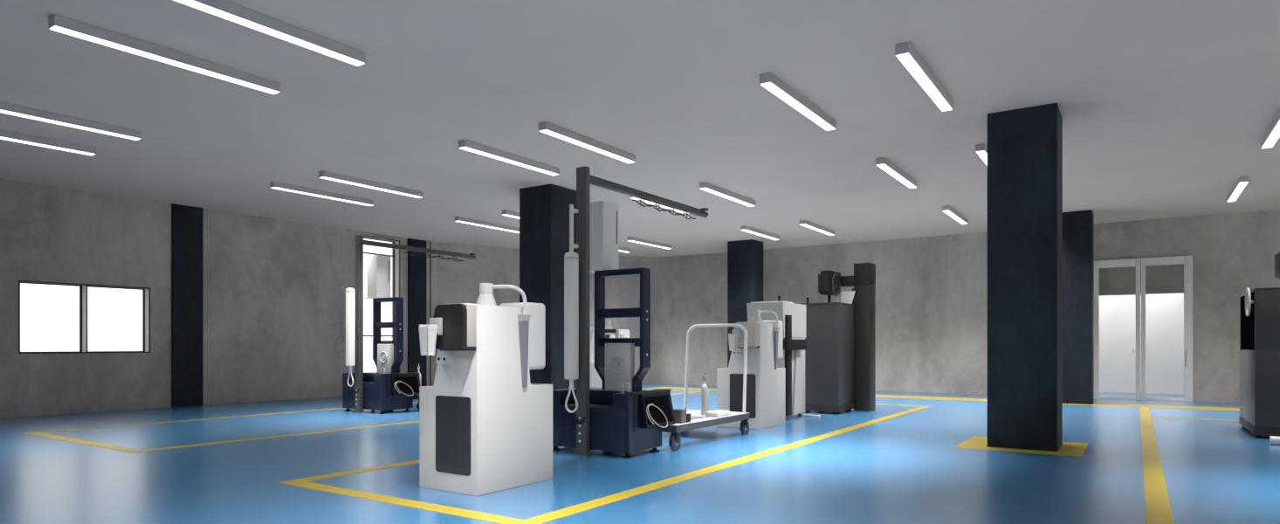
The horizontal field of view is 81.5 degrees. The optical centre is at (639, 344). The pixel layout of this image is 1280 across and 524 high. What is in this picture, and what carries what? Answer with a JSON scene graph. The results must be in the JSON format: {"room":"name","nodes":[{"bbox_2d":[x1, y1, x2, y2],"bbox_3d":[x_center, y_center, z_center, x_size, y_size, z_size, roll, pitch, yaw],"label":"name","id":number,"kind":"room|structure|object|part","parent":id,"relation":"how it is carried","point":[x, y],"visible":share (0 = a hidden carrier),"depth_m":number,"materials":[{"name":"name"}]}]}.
{"room":"factory floor","nodes":[
{"label":"factory floor","id":0,"kind":"room"},
{"bbox_2d":[0,178,437,418],"bbox_3d":[-8.391,-0.635,10.896,0.260,3.270,13.600,0,0,34],"label":"wall","id":1,"kind":"structure","parent":0,"point":[274,290],"depth_m":11.93,"materials":[{"name":"grey paint"}]},
{"bbox_2d":[18,280,150,353],"bbox_3d":[-8.250,-0.389,11.049,0.206,1.023,1.658,0,0,34],"label":"window","id":2,"kind":"structure","parent":1,"relation":"in","point":[83,287],"depth_m":11.06,"materials":[{"name":"black metal"}]},
{"bbox_2d":[171,203,203,406],"bbox_3d":[-7.387,-0.635,12.120,0.050,3.270,0.470,0,0,34],"label":"pilaster","id":3,"kind":"object","parent":1,"relation":"attached to","point":[187,222],"visible":1,"depth_m":12.09,"materials":[{"name":"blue paint"}]},
{"bbox_2d":[362,234,399,360],"bbox_3d":[-5.394,-0.660,15.323,0.206,3.080,0.920,0,0,34],"label":"window","id":4,"kind":"structure","parent":1,"relation":"in","point":[395,255],"depth_m":15.70,"materials":[{"name":"black metal"}]},
{"bbox_2d":[407,238,426,385],"bbox_3d":[-4.799,-0.635,15.995,0.050,3.270,0.470,0,0,34],"label":"pilaster","id":5,"kind":"object","parent":1,"relation":"attached to","point":[416,264],"visible":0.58,"depth_m":15.95,"materials":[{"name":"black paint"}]},
{"bbox_2d":[429,241,431,385],"bbox_3d":[-4.606,-0.635,16.317,0.012,3.270,0.020,0,0,34],"label":"trim","id":6,"kind":"structure","parent":1,"relation":"attached to","point":[430,242],"depth_m":16.32,"materials":[{"name":"black metal"}]},
{"bbox_2d":[437,242,650,383],"bbox_3d":[-2.180,-0.635,18.057,5.615,3.270,0.260,0,0,-32],"label":"wall","id":7,"kind":"structure","parent":0,"point":[458,282],"depth_m":17.28,"materials":[{"name":"grey paint"}]},
{"bbox_2d":[0,0,1279,258],"bbox_3d":[0.798,-2.370,7.945,18.300,0.200,18.500,0,0,34],"label":"ceiling","id":8,"kind":"structure","parent":0,"point":[1164,106],"depth_m":7.03,"materials":[{"name":"paint"}]},
{"bbox_2d":[0,129,96,155],"bbox_3d":[-6.742,-2.228,7.883,0.104,0.083,1.620,0,0,34],"label":"ceiling lamp","id":9,"kind":"object","parent":8,"relation":"attached to","point":[4,134],"visible":1,"depth_m":8.15,"materials":[{"name":"grey plastic"}]},
{"bbox_2d":[0,137,95,155],"bbox_3d":[-6.742,-2.190,7.883,0.088,0.005,1.604,0,0,34],"label":"diffuser","id":10,"kind":"object","parent":9,"relation":"attached to","point":[22,140],"depth_m":8.18,"materials":[{"name":"white plastic"}]},
{"bbox_2d":[0,101,141,140],"bbox_3d":[-5.790,-2.228,7.247,0.104,0.083,1.620,0,0,34],"label":"ceiling lamp","id":11,"kind":"object","parent":8,"relation":"attached to","point":[5,107],"visible":1,"depth_m":7.36,"materials":[{"name":"grey plastic"}]},
{"bbox_2d":[48,13,280,94],"bbox_3d":[-3.607,-2.228,5.789,0.104,0.083,1.620,0,0,34],"label":"ceiling lamp","id":12,"kind":"object","parent":8,"relation":"attached to","point":[57,23],"visible":1,"depth_m":5.63,"materials":[{"name":"grey plastic"}]},
{"bbox_2d":[173,0,365,66],"bbox_3d":[-2.626,-2.228,5.133,0.104,0.083,1.620,0,0,34],"label":"ceiling lamp","id":13,"kind":"object","parent":8,"relation":"attached to","point":[223,9],"visible":1,"depth_m":5.20,"materials":[{"name":"grey plastic"}]},
{"bbox_2d":[270,181,373,206],"bbox_3d":[-4.662,-2.228,10.997,0.104,0.083,1.620,0,0,34],"label":"ceiling lamp","id":14,"kind":"object","parent":8,"relation":"attached to","point":[282,186],"visible":1,"depth_m":10.89,"materials":[{"name":"grey plastic"}]},
{"bbox_2d":[318,170,422,198],"bbox_3d":[-3.710,-2.228,10.361,0.104,0.083,1.620,0,0,34],"label":"ceiling lamp","id":15,"kind":"object","parent":8,"relation":"attached to","point":[325,175],"visible":1,"depth_m":10.25,"materials":[{"name":"grey plastic"}]},
{"bbox_2d":[454,216,519,233],"bbox_3d":[-2.793,-2.228,13.795,0.104,0.083,1.620,0,0,34],"label":"ceiling lamp","id":16,"kind":"object","parent":8,"relation":"attached to","point":[460,219],"visible":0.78,"depth_m":13.66,"materials":[{"name":"grey plastic"}]},
{"bbox_2d":[458,139,559,175],"bbox_3d":[-1.527,-2.228,8.903,0.104,0.083,1.620,0,0,34],"label":"ceiling lamp","id":17,"kind":"object","parent":8,"relation":"attached to","point":[464,144],"visible":1,"depth_m":8.77,"materials":[{"name":"grey plastic"}]},
{"bbox_2d":[502,209,519,218],"bbox_3d":[-1.841,-2.228,13.159,0.104,0.083,1.620,0,0,34],"label":"ceiling lamp","id":18,"kind":"object","parent":8,"relation":"attached to","point":[508,213],"visible":0.41,"depth_m":12.58,"materials":[{"name":"grey plastic"}]},
{"bbox_2d":[502,214,519,218],"bbox_3d":[-1.841,-2.190,13.159,0.088,0.005,1.604,0,0,34],"label":"diffuser","id":19,"kind":"object","parent":18,"relation":"attached to","point":[512,216],"depth_m":12.65,"materials":[{"name":"white plastic"}]},
{"bbox_2d":[538,121,635,163],"bbox_3d":[-0.546,-2.228,8.248,0.104,0.083,1.620,0,0,34],"label":"ceiling lamp","id":20,"kind":"object","parent":8,"relation":"attached to","point":[547,127],"visible":1,"depth_m":8.10,"materials":[{"name":"grey plastic"}]},
{"bbox_2d":[619,247,630,252],"bbox_3d":[-0.726,-2.228,16.889,0.104,0.083,1.620,0,0,34],"label":"ceiling lamp","id":21,"kind":"object","parent":8,"relation":"attached to","point":[621,249],"visible":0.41,"depth_m":17.35,"materials":[{"name":"grey plastic"}]},
{"bbox_2d":[627,236,671,248],"bbox_3d":[0.226,-2.228,16.253,0.104,0.083,1.620,0,0,34],"label":"ceiling lamp","id":22,"kind":"object","parent":8,"relation":"attached to","point":[629,238],"visible":1,"depth_m":16.12,"materials":[{"name":"grey plastic"}]},
{"bbox_2d":[628,240,670,248],"bbox_3d":[0.226,-2.190,16.253,0.088,0.005,1.604,0,0,34],"label":"diffuser","id":23,"kind":"object","parent":22,"relation":"attached to","point":[644,242],"depth_m":16.24,"materials":[{"name":"white plastic"}]},
{"bbox_2d":[630,196,688,213],"bbox_3d":[0.342,-2.228,11.701,0.104,0.083,1.620,0,0,34],"label":"ceiling lamp","id":24,"kind":"object","parent":8,"relation":"attached to","point":[636,198],"visible":0.23,"depth_m":11.66,"materials":[{"name":"grey plastic"}]},
{"bbox_2d":[699,182,755,206],"bbox_3d":[1.323,-2.228,11.046,0.104,0.083,1.620,0,0,34],"label":"ceiling lamp","id":25,"kind":"object","parent":8,"relation":"attached to","point":[705,186],"visible":1,"depth_m":10.91,"materials":[{"name":"grey plastic"}]},
{"bbox_2d":[740,225,779,240],"bbox_3d":[2.409,-2.228,14.794,0.104,0.083,1.620,0,0,34],"label":"ceiling lamp","id":26,"kind":"object","parent":8,"relation":"attached to","point":[745,228],"visible":1,"depth_m":14.67,"materials":[{"name":"grey plastic"}]},
{"bbox_2d":[741,229,778,240],"bbox_3d":[2.409,-2.190,14.794,0.088,0.005,1.604,0,0,34],"label":"diffuser","id":27,"kind":"object","parent":26,"relation":"attached to","point":[754,231],"depth_m":14.81,"materials":[{"name":"white plastic"}]},
{"bbox_2d":[759,72,836,130],"bbox_3d":[1.496,-2.228,6.884,0.104,0.083,1.620,0,0,34],"label":"ceiling lamp","id":28,"kind":"object","parent":8,"relation":"attached to","point":[769,81],"visible":1,"depth_m":6.71,"materials":[{"name":"grey plastic"}]},
{"bbox_2d":[799,219,834,235],"bbox_3d":[3.390,-2.228,14.139,0.104,0.083,1.620,0,0,34],"label":"ceiling lamp","id":29,"kind":"object","parent":8,"relation":"attached to","point":[805,223],"visible":1,"depth_m":13.98,"materials":[{"name":"grey plastic"}]},
{"bbox_2d":[875,157,917,188],"bbox_3d":[3.365,-2.228,9.682,0.104,0.083,1.620,0,0,34],"label":"ceiling lamp","id":30,"kind":"object","parent":8,"relation":"attached to","point":[883,162],"visible":1,"depth_m":9.51,"materials":[{"name":"grey plastic"}]},
{"bbox_2d":[894,41,953,111],"bbox_3d":[2.423,-2.228,6.264,0.104,0.083,1.620,0,0,34],"label":"ceiling lamp","id":31,"kind":"object","parent":8,"relation":"attached to","point":[906,54],"visible":1,"depth_m":6.07,"materials":[{"name":"grey plastic"}]},
{"bbox_2d":[942,205,967,224],"bbox_3d":[5.431,-2.228,12.775,0.104,0.083,1.620,0,0,34],"label":"ceiling lamp","id":32,"kind":"object","parent":8,"relation":"attached to","point":[949,210],"visible":1,"depth_m":12.58,"materials":[{"name":"grey plastic"}]},
{"bbox_2d":[942,210,966,224],"bbox_3d":[5.431,-2.190,12.775,0.088,0.005,1.604,0,0,34],"label":"diffuser","id":33,"kind":"object","parent":32,"relation":"attached to","point":[954,215],"depth_m":12.70,"materials":[{"name":"white plastic"}]},
{"bbox_2d":[975,143,987,165],"bbox_3d":[4.292,-2.228,9.063,0.104,0.083,1.620,0,0,34],"label":"ceiling lamp","id":34,"kind":"object","parent":8,"relation":"attached to","point":[981,149],"visible":0.45,"depth_m":8.43,"materials":[{"name":"grey plastic"}]},
{"bbox_2d":[976,150,987,165],"bbox_3d":[4.292,-2.190,9.063,0.088,0.005,1.604,0,0,34],"label":"diffuser","id":35,"kind":"object","parent":34,"relation":"attached to","point":[982,154],"depth_m":8.55,"materials":[{"name":"white plastic"}]},
{"bbox_2d":[1226,175,1248,201],"bbox_3d":[8.583,-2.228,10.670,0.104,0.083,1.620,0,0,34],"label":"ceiling lamp","id":36,"kind":"object","parent":8,"relation":"attached to","point":[1242,182],"visible":1,"depth_m":10.43,"materials":[{"name":"grey plastic"}]},
{"bbox_2d":[1260,110,1279,148],"bbox_3d":[6.516,-2.228,7.577,0.104,0.083,1.620,0,0,34],"label":"ceiling lamp","id":37,"kind":"object","parent":8,"relation":"attached to","point":[1272,134],"visible":1,"depth_m":7.78,"materials":[{"name":"grey plastic"}]},
{"bbox_2d":[0,383,1279,523],"bbox_3d":[1.520,1.100,9.026,18.300,0.200,21.100,0,0,34],"label":"floor","id":38,"kind":"structure","parent":0,"point":[908,468],"depth_m":5.97,"materials":[{"name":"blue paint"}]},
{"bbox_2d":[23,390,701,453],"bbox_3d":[-2.830,0.999,12.173,2.770,0.002,10.900,0,0,34],"label":"floor marking","id":39,"kind":"object","parent":38,"relation":"on","point":[37,433],"depth_m":8.20,"materials":[{"name":"yellow paint"}]},
{"bbox_2d":[342,234,475,413],"bbox_3d":[-3.511,-0.310,11.856,1.046,2.620,2.494,0,0,34],"label":"machine","id":40,"kind":"object","parent":38,"relation":"on","point":[386,388],"visible":1,"depth_m":11.07,"materials":[{"name":"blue metal"}]},
{"bbox_3d":[-4.167,-0.316,11.004,0.113,2.608,0.061,0,0,34],"label":"post","id":41,"kind":"part","parent":40,"relation":"part of","materials":[{"name":"grey metal"}]},
{"bbox_3d":[-3.817,-0.139,11.246,0.561,1.147,0.125,0,0,34],"label":"frame","id":42,"kind":"part","parent":40,"relation":"part of","materials":[{"name":"blue metal"}]},
{"bbox_3d":[-3.469,0.595,11.068,0.052,0.240,0.425,0,0,34],"label":"console panel","id":43,"kind":"part","parent":40,"relation":"part of","materials":[{"name":"black"}]},
{"bbox_3d":[-2.926,-1.537,12.837,0.098,0.096,0.212,0,0,34],"label":"arm","id":44,"kind":"part","parent":40,"relation":"part of","materials":[{"name":"grey metal"}]},
{"bbox_2d":[412,394,419,410],"bbox_3d":[-3.220,0.382,12.106,0.860,1.252,1.677,0,0,34],"label":"trolley","id":45,"kind":"object","parent":38,"relation":"on","point":[415,396],"visible":0.04,"depth_m":11.24,"materials":[{"name":"black metal"}]},
{"bbox_2d":[417,363,421,385],"bbox_3d":[-3.429,0.522,11.502,0.080,0.470,0.080,0,0,34],"label":"bottle","id":46,"kind":"object","parent":45,"relation":"on","point":[420,375],"visible":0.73,"depth_m":11.49,"materials":[{"name":"white plastic"}]},
{"bbox_2d":[418,282,552,495],"bbox_3d":[-1.143,0.285,5.276,0.627,1.430,1.000,0,0,34],"label":"machine","id":47,"kind":"object","parent":38,"relation":"on","point":[485,428],"visible":1,"depth_m":5.08,"materials":[{"name":"metal"}]},
{"bbox_3d":[-1.266,0.610,5.032,0.340,0.524,0.010,0,0,34],"label":"vent panel","id":48,"kind":"part","parent":47,"relation":"part of","materials":[{"name":"grey"}]},
{"bbox_3d":[-0.871,-0.064,5.485,0.298,0.488,0.221,0,0,34],"label":"tank","id":49,"kind":"part","parent":47,"relation":"part of","materials":[{"name":"white plastic"}]},
{"bbox_2d":[519,184,576,389],"bbox_3d":[-1.343,-0.635,10.857,0.605,3.270,0.575,0,0,34],"label":"column","id":50,"kind":"structure","parent":38,"relation":"on","point":[544,209],"depth_m":10.59,"materials":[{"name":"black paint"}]},
{"bbox_2d":[276,403,931,523],"bbox_3d":[1.064,0.999,8.754,2.425,0.002,9.700,0,0,34],"label":"floor marking","id":51,"kind":"object","parent":38,"relation":"on","point":[303,482],"depth_m":5.13,"materials":[{"name":"yellow paint"}]},
{"bbox_2d":[590,320,629,387],"bbox_3d":[-0.646,0.285,12.949,1.000,1.430,0.627,0,0,34],"label":"machine","id":52,"kind":"object","parent":38,"relation":"on","point":[595,381],"visible":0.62,"depth_m":12.77,"materials":[{"name":"metal"}]},
{"bbox_3d":[-0.856,-0.064,13.222,0.221,0.488,0.298,0,0,34],"label":"tank","id":53,"kind":"part","parent":52,"relation":"part of","materials":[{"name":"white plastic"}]},
{"bbox_3d":[-0.542,-0.243,12.843,0.290,0.062,0.053,0,0,34],"label":"trim","id":54,"kind":"part","parent":52,"relation":"part of","materials":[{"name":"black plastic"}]},
{"bbox_2d":[552,165,708,458],"bbox_3d":[0.136,-0.310,7.633,1.046,2.620,2.494,0,0,34],"label":"machine","id":55,"kind":"object","parent":38,"relation":"on","point":[620,416],"visible":0.99,"depth_m":6.83,"materials":[{"name":"blue metal"}]},
{"bbox_3d":[-0.620,-1.050,6.719,0.039,0.440,0.040,0,0,34],"label":"hoist rod","id":56,"kind":"part","parent":55,"relation":"part of","materials":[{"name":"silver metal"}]},
{"bbox_3d":[-0.526,0.993,6.772,0.153,0.014,0.082,0,0,34],"label":"post","id":57,"kind":"part","parent":55,"relation":"part of","materials":[{"name":"grey metal"}]},
{"bbox_3d":[-0.521,-0.316,6.781,0.113,2.608,0.061,0,0,34],"label":"post","id":58,"kind":"part","parent":55,"relation":"part of","materials":[{"name":"grey metal"}]},
{"bbox_3d":[-0.171,-0.139,7.023,0.561,1.147,0.125,0,0,34],"label":"frame","id":59,"kind":"part","parent":55,"relation":"part of","materials":[{"name":"blue metal"}]},
{"bbox_3d":[-0.129,0.390,6.680,0.085,0.100,0.018,0,0,34],"label":"loop handle","id":60,"kind":"part","parent":55,"relation":"part of","materials":[{"name":"silver metal"}]},
{"bbox_3d":[0.178,0.595,6.845,0.052,0.240,0.425,0,0,34],"label":"console panel","id":61,"kind":"part","parent":55,"relation":"part of","materials":[{"name":"black plastic"}]},
{"bbox_3d":[0.721,-1.537,8.614,0.098,0.096,0.212,0,0,34],"label":"arm","id":62,"kind":"part","parent":55,"relation":"part of","materials":[{"name":"grey metal"}]},
{"bbox_2d":[661,323,750,450],"bbox_3d":[0.427,0.382,7.883,0.860,1.252,1.677,0,0,34],"label":"trolley","id":63,"kind":"object","parent":38,"relation":"on","point":[674,440],"visible":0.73,"depth_m":8.21,"materials":[{"name":"grey metal"}]},
{"bbox_2d":[673,408,686,423],"bbox_3d":[0.380,0.691,7.202,0.110,0.132,0.090,0,0,34],"label":"box","id":64,"kind":"object","parent":63,"relation":"on","point":[679,414],"visible":0.78,"depth_m":7.16,"materials":[{"name":"brown cardboard"}]},
{"bbox_2d":[686,412,690,422],"bbox_3d":[0.443,0.716,7.284,0.085,0.082,0.083,0,0,34],"label":"box","id":65,"kind":"object","parent":63,"relation":"on","point":[688,416],"visible":0.49,"depth_m":7.25,"materials":[{"name":"black cardboard"}]},
{"bbox_2d":[701,372,708,415],"bbox_3d":[0.698,0.522,8.012,0.080,0.470,0.080,0,0,34],"label":"bottle","id":66,"kind":"object","parent":63,"relation":"on","point":[704,388],"visible":0.94,"depth_m":7.98,"materials":[{"name":"grey metal"}]},
{"bbox_3d":[0.864,0.257,8.521,0.795,1.002,0.097,0,0,34],"label":"push handle","id":67,"kind":"part","parent":63,"relation":"part of","materials":[{"name":"white plastic"}]},
{"bbox_2d":[705,409,729,417],"bbox_3d":[0.820,0.728,7.870,0.150,0.057,0.260,0,0,34],"label":"carton","id":68,"kind":"object","parent":63,"relation":"on","point":[718,413],"visible":1,"depth_m":7.78,"materials":[{"name":"cardboard"}]},
{"bbox_2d":[727,239,763,368],"bbox_3d":[2.322,-0.635,16.343,0.605,3.270,0.560,0,0,34],"label":"column","id":69,"kind":"structure","parent":38,"relation":"on","point":[745,258],"depth_m":16.13,"materials":[{"name":"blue paint"}]},
{"bbox_2d":[716,309,785,429],"bbox_3d":[1.355,0.285,9.161,0.627,1.430,1.000,0,0,34],"label":"machine","id":70,"kind":"object","parent":38,"relation":"on","point":[766,381],"visible":0.96,"depth_m":8.96,"materials":[{"name":"metal"}]},
{"bbox_3d":[1.232,0.610,8.916,0.340,0.524,0.010,0,0,34],"label":"vent panel","id":71,"kind":"part","parent":70,"relation":"part of","materials":[{"name":"grey plastic"}]},
{"bbox_3d":[1.628,-0.064,9.370,0.298,0.488,0.221,0,0,34],"label":"tank","id":72,"kind":"part","parent":70,"relation":"part of","materials":[{"name":"white plastic"}]},
{"bbox_2d":[746,295,820,417],"bbox_3d":[1.998,0.171,10.210,0.760,1.658,0.840,0,0,34],"label":"machine","id":73,"kind":"object","parent":38,"relation":"on","point":[792,315],"visible":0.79,"depth_m":10.06,"materials":[{"name":"white metal"}]},
{"bbox_3d":[1.978,0.270,9.905,0.045,1.340,0.150,0,0,34],"label":"slide rail","id":74,"kind":"part","parent":73,"relation":"part of","materials":[{"name":"black metal"}]},
{"bbox_2d":[798,262,875,413],"bbox_3d":[2.984,-0.117,11.183,0.829,2.235,1.034,0,0,34],"label":"machine","id":75,"kind":"object","parent":38,"relation":"on","point":[840,351],"visible":0.97,"depth_m":11.02,"materials":[{"name":"grey metal"}]},
{"bbox_3d":[3.195,-0.978,11.467,0.345,0.155,0.260,0,0,34],"label":"arm","id":76,"kind":"part","parent":75,"relation":"part of","materials":[{"name":"black metal"}]},
{"bbox_2d":[646,386,1239,411],"bbox_3d":[6.012,0.999,13.680,13.600,0.002,0.770,0,0,34],"label":"floor marking","id":77,"kind":"structure","parent":38,"relation":"on","point":[670,388],"depth_m":12.57,"materials":[{"name":"yellow paint"}]},
{"bbox_2d":[954,435,1087,456],"bbox_3d":[3.806,0.999,7.385,1.075,0.002,1.070,0,0,34],"label":"floor marking","id":78,"kind":"structure","parent":38,"relation":"on","point":[980,443],"depth_m":7.16,"materials":[{"name":"yellow paint"}]},
{"bbox_2d":[987,103,1062,451],"bbox_3d":[3.821,-0.635,7.366,0.602,3.270,0.595,0,0,34],"label":"column","id":79,"kind":"structure","parent":38,"relation":"on","point":[1025,145],"depth_m":7.11,"materials":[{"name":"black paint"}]},
{"bbox_2d":[1062,209,1094,404],"bbox_3d":[7.496,-0.635,12.866,0.602,3.270,0.575,0,0,34],"label":"column","id":80,"kind":"structure","parent":38,"relation":"on","point":[1077,226],"depth_m":12.58,"materials":[{"name":"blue paint"}]},
{"bbox_2d":[1139,406,1174,523],"bbox_3d":[3.518,0.999,5.064,0.130,0.002,16.330,0,0,34],"label":"floor marking","id":81,"kind":"structure","parent":38,"relation":"on","point":[1158,507],"depth_m":5.53,"materials":[{"name":"yellow paint"}]},
{"bbox_2d":[1151,416,1238,420],"bbox_3d":[8.781,0.999,9.203,4.020,0.002,0.140,0,0,34],"label":"floor marking","id":82,"kind":"structure","parent":38,"relation":"on","point":[1152,416],"depth_m":10.04,"materials":[{"name":"yellow paint"}]},
{"bbox_2d":[1238,252,1279,438],"bbox_3d":[7.295,-0.117,8.324,0.884,2.235,1.421,0,0,34],"label":"machine","id":83,"kind":"object","parent":38,"relation":"on","point":[1259,307],"visible":1,"depth_m":7.93,"materials":[{"name":"grey metal"}]},
{"bbox_2d":[1269,435,1279,444],"bbox_3d":[6.454,0.955,7.379,0.304,0.080,0.080,0,0,34],"label":"coupling","id":84,"kind":"object","parent":38,"relation":"on","point":[1273,440],"visible":1,"depth_m":7.42,"materials":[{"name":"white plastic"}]},
{"bbox_2d":[650,209,1279,403],"bbox_3d":[7.010,-0.635,15.040,16.250,3.270,0.200,0,0,34],"label":"wall","id":85,"kind":"structure","parent":0,"point":[932,292],"depth_m":15.40,"materials":[{"name":"grey paint"}]},
{"bbox_2d":[1094,258,1140,399],"bbox_3d":[8.783,-0.287,13.679,0.730,2.575,0.091,0,0,34],"label":"door","id":86,"kind":"structure","parent":85,"relation":"in","point":[1129,262],"depth_m":13.71,"materials":[{"name":"white metal"}]},
{"bbox_2d":[1141,254,1192,401],"bbox_3d":[9.406,-0.287,13.263,0.756,2.575,0.092,0,0,34],"label":"door","id":87,"kind":"structure","parent":85,"relation":"in","point":[1187,260],"depth_m":13.12,"materials":[{"name":"white metal"}]},
{"bbox_2d":[1099,293,1183,394],"bbox_3d":[10.470,-0.250,15.494,3.200,2.500,0.200,0,0,34],"label":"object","id":88,"kind":"structure","parent":0,"point":[1164,312],"depth_m":15.36,"materials":[{"name":"white glass"}]}
]}

